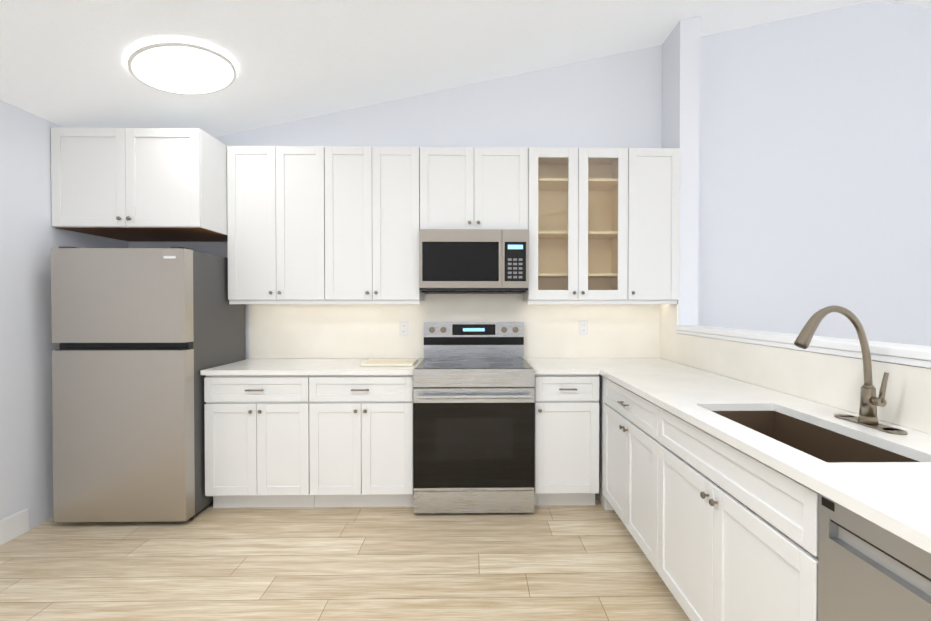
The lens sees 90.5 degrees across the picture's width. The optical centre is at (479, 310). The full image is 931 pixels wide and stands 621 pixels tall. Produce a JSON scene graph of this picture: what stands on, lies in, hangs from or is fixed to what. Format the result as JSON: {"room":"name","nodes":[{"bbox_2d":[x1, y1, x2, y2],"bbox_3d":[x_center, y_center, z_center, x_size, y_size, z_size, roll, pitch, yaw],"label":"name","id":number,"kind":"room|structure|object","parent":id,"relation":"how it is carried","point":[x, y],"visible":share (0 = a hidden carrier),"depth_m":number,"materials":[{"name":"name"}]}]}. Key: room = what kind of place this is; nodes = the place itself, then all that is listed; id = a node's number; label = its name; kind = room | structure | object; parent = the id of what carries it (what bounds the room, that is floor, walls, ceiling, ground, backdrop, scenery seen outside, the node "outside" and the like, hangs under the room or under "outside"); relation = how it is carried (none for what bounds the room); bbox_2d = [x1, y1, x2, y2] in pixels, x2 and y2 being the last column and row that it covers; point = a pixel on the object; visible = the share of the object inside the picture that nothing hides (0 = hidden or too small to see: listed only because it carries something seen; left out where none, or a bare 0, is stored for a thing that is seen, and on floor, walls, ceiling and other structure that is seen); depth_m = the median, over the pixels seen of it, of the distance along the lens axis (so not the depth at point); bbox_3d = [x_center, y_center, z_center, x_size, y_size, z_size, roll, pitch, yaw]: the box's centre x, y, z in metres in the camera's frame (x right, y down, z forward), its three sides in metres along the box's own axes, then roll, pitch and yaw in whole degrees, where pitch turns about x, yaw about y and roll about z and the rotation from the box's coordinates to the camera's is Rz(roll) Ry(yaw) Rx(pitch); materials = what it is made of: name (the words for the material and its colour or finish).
{"room":"kitchen","nodes":[
{"label":"kitchen","id":0,"kind":"room"},
{"bbox_2d":[0,100,127,529],"bbox_3d":[-2.668,0.088,-0.289,0.120,2.480,7.600,0,1,-1],"label":"wall","id":1,"kind":"structure","parent":0,"point":[31,236],"depth_m":2.71,"materials":[{"name":"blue paint"}]},
{"bbox_2d":[0,508,28,545],"bbox_3d":[-2.593,1.265,-0.679,0.015,0.135,6.770,0,1,-1],"label":"baseboard","id":2,"kind":"structure","parent":1,"relation":"attached to","point":[13,526],"depth_m":2.62,"materials":[{"name":"white wood"}]},
{"bbox_2d":[0,495,690,620],"bbox_3d":[1.821,1.377,-0.201,9.160,0.100,7.900,0,1,-1],"label":"floor","id":3,"kind":"structure","parent":0,"point":[539,563],"depth_m":2.32,"materials":[{"name":"brown wood"}]},
{"bbox_2d":[51,247,245,521],"bbox_3d":[-2.146,0.452,3.104,0.778,1.672,0.740,0,1,-1],"label":"refrigerator","id":4,"kind":"object","parent":3,"relation":"on","point":[142,337],"visible":0.98,"depth_m":2.74,"materials":[{"name":"grey metal"}]},
{"bbox_2d":[204,375,319,507],"bbox_3d":[-1.389,0.845,3.228,0.716,0.884,0.614,0,1,-1],"label":"base cabinet","id":5,"kind":"object","parent":3,"relation":"on","point":[308,440],"depth_m":2.93,"materials":[{"name":"white wood"}]},
{"bbox_2d":[200,358,422,374],"bbox_3d":[-1.090,0.386,3.216,1.325,0.030,0.641,0,1,-1],"label":"countertop","id":6,"kind":"structure","parent":5,"relation":"on","point":[287,366],"depth_m":2.97,"materials":[{"name":"stone"}]},
{"bbox_2d":[360,358,417,365],"bbox_3d":[-0.627,0.361,3.228,0.355,0.017,0.300,0,1,-1],"label":"cutting board","id":7,"kind":"object","parent":6,"relation":"on","point":[394,362],"visible":1,"depth_m":3.14,"materials":[{"name":"beige wood"}]},
{"bbox_2d":[320,375,413,506],"bbox_3d":[-0.789,0.845,3.238,0.717,0.884,0.614,0,1,-1],"label":"base cabinet","id":8,"kind":"object","parent":3,"relation":"on","point":[366,421],"depth_m":2.94,"materials":[{"name":"white wood"}]},
{"bbox_2d":[413,322,534,512],"bbox_3d":[-0.042,0.690,3.172,0.762,1.195,0.717,0,1,-1],"label":"range","id":9,"kind":"object","parent":3,"relation":"on","point":[473,415],"visible":1,"depth_m":2.88,"materials":[{"name":"silver metal"}]},
{"bbox_2d":[534,374,598,504],"bbox_3d":[0.553,0.844,3.243,0.414,0.884,0.648,0,1,-1],"label":"base cabinet","id":10,"kind":"object","parent":3,"relation":"on","point":[566,458],"visible":0.96,"depth_m":2.96,"materials":[{"name":"white wood"}]},
{"bbox_2d":[525,358,595,373],"bbox_3d":[0.539,0.385,3.242,0.395,0.030,0.641,0,1,-1],"label":"countertop","id":11,"kind":"structure","parent":10,"relation":"on","point":[541,365],"depth_m":3.12,"materials":[{"name":"stone"}]},
{"bbox_2d":[595,374,818,620],"bbox_3d":[1.092,0.859,2.037,0.650,0.884,3.076,0,1,-1],"label":"base cabinet","id":12,"kind":"object","parent":3,"relation":"on","point":[719,529],"visible":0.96,"depth_m":1.64,"materials":[{"name":"white wood"}]},
{"bbox_2d":[588,358,930,553],"bbox_3d":[1.090,0.400,2.025,0.666,0.030,3.093,0,1,-1],"label":"countertop","id":13,"kind":"structure","parent":12,"relation":"on","point":[894,498],"depth_m":1.42,"materials":[{"name":"stone"}]},
{"bbox_2d":[712,411,918,462],"bbox_3d":[1.061,0.581,1.560,0.373,0.320,0.755,0,1,-1],"label":"sink","id":14,"kind":"object","parent":13,"relation":"in","point":[823,444],"visible":0.06,"depth_m":1.70,"materials":[{"name":"brown metal"}]},
{"bbox_2d":[794,305,906,434],"bbox_3d":[1.215,0.186,1.575,0.284,0.406,0.260,0,1,-1],"label":"faucet","id":15,"kind":"object","parent":13,"relation":"on","point":[870,401],"visible":0.98,"depth_m":1.56,"materials":[{"name":"silver metal"}]},
{"bbox_2d":[818,493,930,620],"bbox_3d":[1.116,0.874,0.822,0.593,0.882,0.604,0,1,-1],"label":"dishwasher","id":16,"kind":"object","parent":3,"relation":"on","point":[868,570],"visible":0.85,"depth_m":0.98,"materials":[{"name":"grey metal"}]},
{"bbox_2d":[0,0,930,136],"bbox_3d":[1.821,-1.794,-0.239,9.160,1.386,7.840,0,1,-1],"label":"ceiling","id":17,"kind":"structure","parent":0,"point":[63,63],"depth_m":2.81,"materials":[{"name":"white paint"}]},
{"bbox_2d":[126,38,236,94],"bbox_3d":[-1.667,-1.356,2.606,0.527,0.039,0.527,-12,1,-1],"label":"ceiling light","id":18,"kind":"object","parent":17,"relation":"in","point":[179,66],"visible":1,"depth_m":2.54,"materials":[{"name":"white plastic"}]},
{"bbox_2d":[128,0,930,358],"bbox_3d":[1.759,-0.575,3.635,9.160,3.714,0.120,0,1,-1],"label":"wall","id":19,"kind":"structure","parent":0,"point":[814,162],"depth_m":3.58,"materials":[{"name":"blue paint"}]},
{"bbox_2d":[51,127,227,241],"bbox_3d":[-2.205,-0.828,3.170,0.911,0.619,0.668,0,1,-1],"label":"upper cabinet","id":20,"kind":"object","parent":19,"relation":"attached to","point":[148,184],"visible":0.98,"depth_m":2.87,"materials":[{"name":"white wood"}]},
{"bbox_2d":[227,146,334,301],"bbox_3d":[-1.386,-0.608,3.357,0.727,1.064,0.326,0,1,-1],"label":"upper cabinet","id":21,"kind":"object","parent":19,"relation":"attached to","point":[325,224],"depth_m":3.20,"materials":[{"name":"white wood"}]},
{"bbox_2d":[335,146,430,301],"bbox_3d":[-0.752,-0.608,3.367,0.776,1.064,0.326,0,1,-1],"label":"upper cabinet","id":22,"kind":"object","parent":19,"relation":"attached to","point":[383,194],"depth_m":3.21,"materials":[{"name":"white wood"}]},
{"bbox_2d":[249,294,659,358],"bbox_3d":[-0.179,0.119,3.545,3.158,0.493,0.012,0,1,-1],"label":"backsplash","id":23,"kind":"structure","parent":19,"relation":"attached to","point":[279,331],"depth_m":3.54,"materials":[{"name":"beige tile"}]},
{"bbox_2d":[399,321,408,335],"bbox_3d":[-0.582,0.138,3.529,0.072,0.116,0.008,0,1,-1],"label":"outlet","id":24,"kind":"object","parent":23,"relation":"attached to","point":[403,328],"visible":1,"depth_m":3.53,"materials":[{"name":"white plastic"}]},
{"bbox_2d":[579,320,587,334],"bbox_3d":[0.795,0.133,3.551,0.072,0.116,0.008,0,1,-1],"label":"outlet","id":25,"kind":"object","parent":23,"relation":"attached to","point":[583,327],"visible":1,"depth_m":3.55,"materials":[{"name":"white plastic"}]},
{"bbox_2d":[431,147,530,233],"bbox_3d":[-0.045,-0.851,3.375,0.755,0.578,0.326,0,1,-1],"label":"upper cabinet","id":26,"kind":"object","parent":19,"relation":"attached to","point":[472,187],"depth_m":3.22,"materials":[{"name":"white wood"}]},
{"bbox_2d":[419,229,528,293],"bbox_3d":[-0.045,-0.341,3.344,0.748,0.429,0.398,0,1,-1],"label":"microwave","id":27,"kind":"object","parent":26,"relation":"attached to","point":[473,261],"visible":1,"depth_m":3.15,"materials":[{"name":"grey metal"}]},
{"bbox_2d":[603,148,679,301],"bbox_3d":[1.183,-0.608,3.398,0.435,1.064,0.326,0,1,-1],"label":"upper cabinet","id":28,"kind":"object","parent":19,"relation":"attached to","point":[641,186],"depth_m":3.24,"materials":[{"name":"white wood"}]},
{"bbox_2d":[662,16,699,325],"bbox_3d":[1.474,-0.395,3.417,0.140,3.358,0.309,0,1,-1],"label":"wall pillar","id":29,"kind":"structure","parent":0,"point":[680,86],"depth_m":3.26,"materials":[{"name":"white paint"}]},
{"bbox_3d":[1.503,0.731,1.656,0.140,1.149,3.239,0,1,-1],"label":"wall","id":30,"kind":"structure","parent":0,"visible":0},
{"bbox_2d":[660,300,930,433],"bbox_3d":[1.420,0.164,2.023,0.012,0.440,3.084,0,1,-1],"label":"backsplash","id":31,"kind":"structure","parent":30,"relation":"attached to","point":[836,381],"depth_m":1.99,"materials":[{"name":"beige tile"}]},
{"bbox_2d":[675,326,930,367],"bbox_3d":[1.500,0.153,1.638,0.186,0.055,3.258,0,1,-1],"label":"sill","id":32,"kind":"structure","parent":30,"relation":"on","point":[908,354],"depth_m":1.88,"materials":[{"name":"white"}]}
]}

